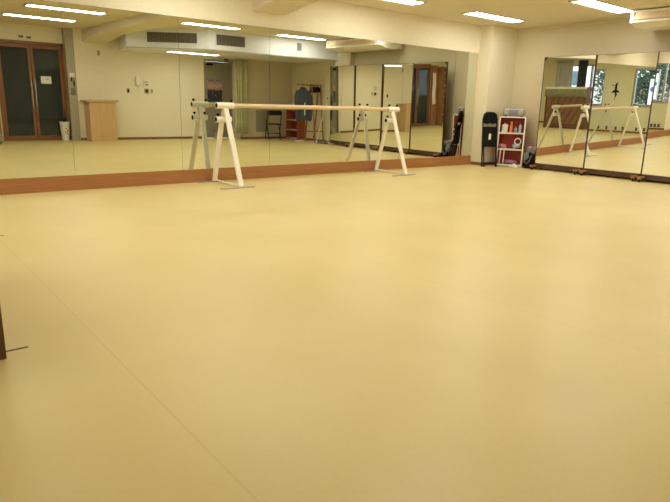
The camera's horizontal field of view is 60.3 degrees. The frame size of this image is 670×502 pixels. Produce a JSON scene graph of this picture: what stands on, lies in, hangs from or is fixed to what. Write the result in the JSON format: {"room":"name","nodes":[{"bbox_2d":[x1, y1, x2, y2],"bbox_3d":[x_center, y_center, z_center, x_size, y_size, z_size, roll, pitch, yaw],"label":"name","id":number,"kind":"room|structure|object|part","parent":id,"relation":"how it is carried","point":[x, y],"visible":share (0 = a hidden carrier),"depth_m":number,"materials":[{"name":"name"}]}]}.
{"room":"exercise studio","nodes":[
{"label":"exercise studio","id":0,"kind":"room"},
{"bbox_2d":[46,0,480,166],"bbox_3d":[-1.472,-2.355,8.208,12.800,2.650,0.188,-10,18,-38],"label":"wall","id":1,"kind":"structure","parent":0,"point":[327,17],"depth_m":8.93,"materials":[{"name":"beige paint"}]},
{"bbox_2d":[0,155,470,194],"bbox_3d":[-1.762,-1.081,8.178,11.570,0.180,0.024,-10,18,-38],"label":"baseboard","id":2,"kind":"structure","parent":1,"relation":"attached to","point":[94,181],"depth_m":8.01,"materials":[{"name":"wood"}]},
{"bbox_2d":[0,0,74,178],"bbox_3d":[-3.684,-1.782,6.371,1.386,1.965,0.010,-10,18,-38],"label":"wall mirror","id":3,"kind":"object","parent":2,"relation":"on","point":[36,132],"visible":1,"depth_m":6.56,"materials":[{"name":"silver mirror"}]},
{"bbox_2d":[61,2,182,174],"bbox_3d":[-2.600,-1.969,7.225,1.391,1.965,0.010,-10,18,-38],"label":"wall mirror","id":4,"kind":"object","parent":2,"relation":"on","point":[122,66],"visible":1,"depth_m":7.18,"materials":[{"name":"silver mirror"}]},
{"bbox_2d":[177,17,269,169],"bbox_3d":[-1.512,-2.156,8.081,1.396,1.965,0.010,-10,18,-38],"label":"wall mirror","id":5,"kind":"object","parent":2,"relation":"on","point":[224,61],"visible":1,"depth_m":8.01,"materials":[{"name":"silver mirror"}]},
{"bbox_2d":[269,28,342,164],"bbox_3d":[-0.431,-2.342,8.932,1.371,1.965,0.010,-10,18,-38],"label":"wall mirror","id":6,"kind":"object","parent":2,"relation":"on","point":[306,67],"visible":1,"depth_m":8.89,"materials":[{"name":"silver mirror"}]},
{"bbox_2d":[340,37,404,161],"bbox_3d":[0.639,-2.526,9.775,1.371,1.965,0.010,-10,18,-38],"label":"wall mirror","id":7,"kind":"object","parent":2,"relation":"on","point":[372,71],"visible":1,"depth_m":9.72,"materials":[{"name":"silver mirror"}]},
{"bbox_2d":[398,44,455,158],"bbox_3d":[1.710,-2.710,10.617,1.371,1.965,0.010,-10,18,-38],"label":"wall mirror","id":8,"kind":"object","parent":2,"relation":"on","point":[428,72],"visible":1,"depth_m":10.59,"materials":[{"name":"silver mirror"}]},
{"bbox_2d":[448,51,478,155],"bbox_3d":[2.504,-2.847,11.243,0.661,1.965,0.010,-10,18,-38],"label":"wall mirror","id":9,"kind":"object","parent":2,"relation":"on","point":[466,64],"visible":1,"depth_m":11.23,"materials":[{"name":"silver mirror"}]},
{"bbox_2d":[470,56,478,154],"bbox_3d":[2.765,-2.897,11.459,0.020,1.970,0.016,-10,18,-38],"label":"trim","id":10,"kind":"structure","parent":1,"relation":"attached to","point":[478,56],"depth_m":11.49,"materials":[{"name":"beige paper"}]},
{"bbox_2d":[0,164,669,501],"bbox_3d":[1.149,-0.131,5.364,12.800,0.120,8.670,-10,18,-38],"label":"floor","id":11,"kind":"structure","parent":0,"point":[469,332],"depth_m":2.77,"materials":[{"name":"beige laminate"}]},
{"bbox_2d":[0,307,6,359],"bbox_3d":[-2.110,-0.344,2.711,0.610,1.419,1.560,-10,18,-38],"label":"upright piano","id":12,"kind":"object","parent":11,"relation":"on","point":[2,341],"visible":1,"depth_m":2.46,"materials":[{"name":"brown wood"}]},
{"bbox_2d":[198,99,415,189],"bbox_3d":[-0.272,-1.657,8.679,3.600,1.129,0.755,-10,18,-38],"label":"ballet barre","id":13,"kind":"object","parent":11,"relation":"on","point":[225,116],"visible":1,"depth_m":8.06,"materials":[{"name":"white wood"}]},
{"bbox_3d":[-1.616,-1.371,7.970,0.068,0.835,0.243,-12,20,-43],"label":"leg","id":14,"kind":"part","parent":13,"relation":"part of","materials":[{"name":"wood"}]},
{"bbox_3d":[-1.351,-1.383,7.662,0.070,1.027,0.424,-10,18,-38],"label":"leg","id":15,"kind":"part","parent":13,"relation":"part of","materials":[{"name":"wood"}]},
{"bbox_3d":[-1.280,-0.835,7.603,0.490,0.011,0.060,-10,18,-38],"label":"foot plate","id":16,"kind":"part","parent":13,"relation":"part of","materials":[{"name":"grey metal"}]},
{"bbox_3d":[-0.241,-2.148,8.646,3.000,0.056,0.055,-10,18,-38],"label":"rail","id":17,"kind":"part","parent":13,"relation":"part of","materials":[{"name":"brown wood"}]},
{"bbox_3d":[0.798,-1.786,9.870,0.068,0.835,0.243,-12,20,-43],"label":"leg","id":18,"kind":"part","parent":13,"relation":"part of","materials":[{"name":"wood"}]},
{"bbox_3d":[1.063,-1.798,9.562,0.070,1.027,0.424,-10,18,-38],"label":"leg","id":19,"kind":"part","parent":13,"relation":"part of","materials":[{"name":"wood"}]},
{"bbox_2d":[481,112,497,166],"bbox_3d":[3.039,-2.186,11.289,0.337,1.049,0.203,-2,15,-15],"label":"folding chair","id":20,"kind":"object","parent":11,"relation":"on","point":[489,134],"visible":1,"depth_m":11.28,"materials":[{"name":"black plastic"}]},
{"bbox_3d":[3.043,-1.889,11.317,0.302,0.433,0.096,-2,15,-15],"label":"leg frame","id":21,"kind":"part","parent":20,"relation":"part of","materials":[{"name":"black metal"}]},
{"bbox_3d":[3.032,-2.239,11.309,0.298,0.388,0.035,-2,15,-15],"label":"seat","id":22,"kind":"part","parent":20,"relation":"part of","materials":[{"name":"black plastic"}]},
{"bbox_3d":[3.031,-2.583,11.259,0.285,0.203,0.024,-2,15,-15],"label":"backrest","id":23,"kind":"part","parent":20,"relation":"part of","materials":[{"name":"black fabric"}]},
{"bbox_2d":[497,116,526,167],"bbox_3d":[3.495,-2.171,11.441,0.508,0.972,0.274,7,15,20],"label":"shelf unit","id":24,"kind":"object","parent":11,"relation":"on","point":[516,154],"visible":0.91,"depth_m":11.50,"materials":[{"name":"wood"}]},
{"bbox_3d":[3.273,-2.198,11.527,0.022,0.970,0.266,7,15,20],"label":"panel","id":25,"kind":"part","parent":24,"relation":"part of","materials":[{"name":"white wood"}]},
{"bbox_2d":[502,123,507,131],"bbox_3d":[3.360,-2.438,11.394,0.072,0.177,0.097,-10,18,-38],"label":"lotion bottle","id":26,"kind":"object","parent":24,"relation":"on","point":[504,126],"visible":0.98,"depth_m":11.37,"materials":[{"name":"white plastic"}]},
{"bbox_2d":[501,159,516,163],"bbox_3d":[3.477,-1.792,11.535,0.180,0.081,0.367,-10,18,-38],"label":"clothes","id":27,"kind":"object","parent":24,"relation":"on","point":[507,160],"visible":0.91,"depth_m":11.46,"materials":[{"name":"fabric"}]},
{"bbox_2d":[509,122,512,132],"bbox_3d":[3.472,-2.438,11.349,0.064,0.205,0.063,-10,18,-38],"label":"juice bottle","id":28,"kind":"object","parent":24,"relation":"on","point":[511,124],"visible":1,"depth_m":11.33,"materials":[{"name":"orange plastic"}]},
{"bbox_2d":[503,107,524,116],"bbox_3d":[3.505,-2.728,11.284,0.410,0.186,0.186,7,15,20],"label":"stereo","id":29,"kind":"object","parent":24,"relation":"on","point":[514,111],"visible":1,"depth_m":11.21,"materials":[{"name":"silver metal"}]},
{"bbox_2d":[518,123,521,132],"bbox_3d":[3.630,-2.411,11.293,0.062,0.190,0.061,-10,18,-38],"label":"spray bottle","id":30,"kind":"object","parent":24,"relation":"on","point":[520,125],"visible":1,"depth_m":11.28,"materials":[{"name":"white plastic"}]},
{"bbox_3d":[3.720,-2.144,11.362,0.022,0.970,0.266,7,15,20],"label":"panel","id":31,"kind":"part","parent":24,"relation":"part of","materials":[{"name":"white wood"}]},
{"bbox_2d":[509,164,519,167],"bbox_3d":[3.526,-1.676,11.308,0.100,0.074,0.180,-10,18,-38],"label":"box","id":32,"kind":"object","parent":11,"relation":"on","point":[512,165],"visible":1,"depth_m":11.26,"materials":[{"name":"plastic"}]},
{"bbox_2d":[523,146,535,168],"bbox_3d":[3.829,-1.833,11.255,0.313,0.422,0.265,-10,18,-38],"label":"tote bag","id":33,"kind":"object","parent":11,"relation":"on","point":[529,155],"visible":0.83,"depth_m":11.18,"materials":[{"name":"black fabric"}]},
{"bbox_2d":[529,55,596,174],"bbox_3d":[4.188,-2.483,10.533,0.400,2.057,0.995,-10,18,-38],"label":"mirror","id":34,"kind":"object","parent":11,"relation":"on","point":[568,81],"visible":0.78,"depth_m":10.49,"materials":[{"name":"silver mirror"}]},
{"bbox_3d":[4.162,-1.559,10.767,0.060,0.083,0.954,-10,18,-38],"label":"board","id":35,"kind":"part","parent":34,"relation":"part of","materials":[{"name":"brown wood"}]},
{"bbox_2d":[579,52,658,180],"bbox_3d":[4.818,-2.272,9.779,0.400,2.053,1.004,-10,18,-39],"label":"mirror","id":36,"kind":"object","parent":11,"relation":"on","point":[623,87],"visible":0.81,"depth_m":9.74,"materials":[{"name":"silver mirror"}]},
{"bbox_3d":[4.793,-1.350,10.012,0.060,0.083,0.964,-10,18,-39],"label":"board","id":37,"kind":"part","parent":36,"relation":"part of","materials":[{"name":"brown wood"}]},
{"bbox_2d":[637,51,669,181],"bbox_3d":[5.454,-2.061,9.017,0.400,2.052,1.014,-10,18,-39],"label":"mirror","id":38,"kind":"object","parent":11,"relation":"on","point":[656,159],"visible":1,"depth_m":9.28,"materials":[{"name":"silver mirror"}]},
{"bbox_3d":[5.429,-1.139,9.250,0.060,0.083,0.974,-10,18,-39],"label":"board","id":39,"kind":"part","parent":38,"relation":"part of","materials":[{"name":"brown wood"}]},
{"bbox_2d":[470,25,517,162],"bbox_3d":[3.191,-3.083,11.587,0.800,2.650,0.282,-10,18,-38],"label":"column","id":40,"kind":"structure","parent":0,"point":[498,44],"depth_m":11.35,"materials":[{"name":"beige paint"}]},
{"bbox_2d":[470,161,494,164],"bbox_3d":[3.158,-1.823,11.886,0.802,0.060,0.270,-10,18,-38],"label":"baseboard","id":41,"kind":"structure","parent":40,"relation":"attached to","point":[472,162],"depth_m":11.66,"materials":[{"name":"brown wood"}]},
{"bbox_2d":[331,0,669,28],"bbox_3d":[1.224,-2.830,4.679,12.800,0.150,8.670,-10,18,-38],"label":"ceiling","id":42,"kind":"structure","parent":0,"point":[536,13],"depth_m":9.24,"materials":[{"name":"beige paint"}]},
{"bbox_2d":[253,0,317,14],"bbox_3d":[1.593,-2.711,5.175,0.550,0.305,8.062,-10,18,-38],"label":"ceiling beam","id":43,"kind":"structure","parent":42,"relation":"attached to","point":[281,7],"depth_m":7.95,"materials":[{"name":"beige paint"}]},
{"bbox_2d":[383,0,426,4],"bbox_3d":[0.749,-3.717,8.466,1.400,0.016,0.340,-10,18,-38],"label":"recessed light","id":44,"kind":"object","parent":42,"relation":"in","point":[406,2],"visible":1,"depth_m":8.73,"materials":[{"name":"white plastic"}]},
{"bbox_2d":[461,11,525,22],"bbox_3d":[2.767,-4.052,10.005,1.400,0.016,0.340,-10,18,-38],"label":"recessed light","id":45,"kind":"object","parent":42,"relation":"in","point":[475,13],"visible":1,"depth_m":9.95,"materials":[{"name":"white plastic"}]},
{"bbox_2d":[568,0,635,12],"bbox_3d":[4.041,-3.681,8.680,1.400,0.016,0.340,-10,18,-38],"label":"recessed light","id":46,"kind":"object","parent":42,"relation":"in","point":[598,4],"visible":0.95,"depth_m":8.63,"materials":[{"name":"white plastic"}]},
{"bbox_2d":[630,7,669,31],"bbox_3d":[5.492,-3.451,8.450,0.765,0.270,1.960,-10,18,-38],"label":"air conditioner","id":47,"kind":"object","parent":42,"relation":"hanging from","point":[657,19],"visible":1,"depth_m":8.80,"materials":[{"name":"white paint"}]},
{"bbox_3d":[5.212,-3.430,8.222,0.025,0.175,1.960,-10,18,-38],"label":"frame","id":48,"kind":"part","parent":47,"relation":"part of","materials":[{"name":"white plastic"}]},
{"bbox_2d":[511,22,669,162],"bbox_3d":[5.931,-2.370,9.077,0.200,2.650,7.782,-10,18,-38],"label":"wall","id":49,"kind":"structure","parent":0,"point":[533,46],"depth_m":10.83,"materials":[{"name":"beige paint"}]},
{"bbox_2d":[517,18,629,31],"bbox_3d":[5.158,-3.849,9.533,0.050,0.050,4.950,-10,18,-38],"label":"trim","id":50,"kind":"structure","parent":49,"relation":"attached to","point":[625,19],"depth_m":10.45,"materials":[{"name":"beige wood"}]}
]}

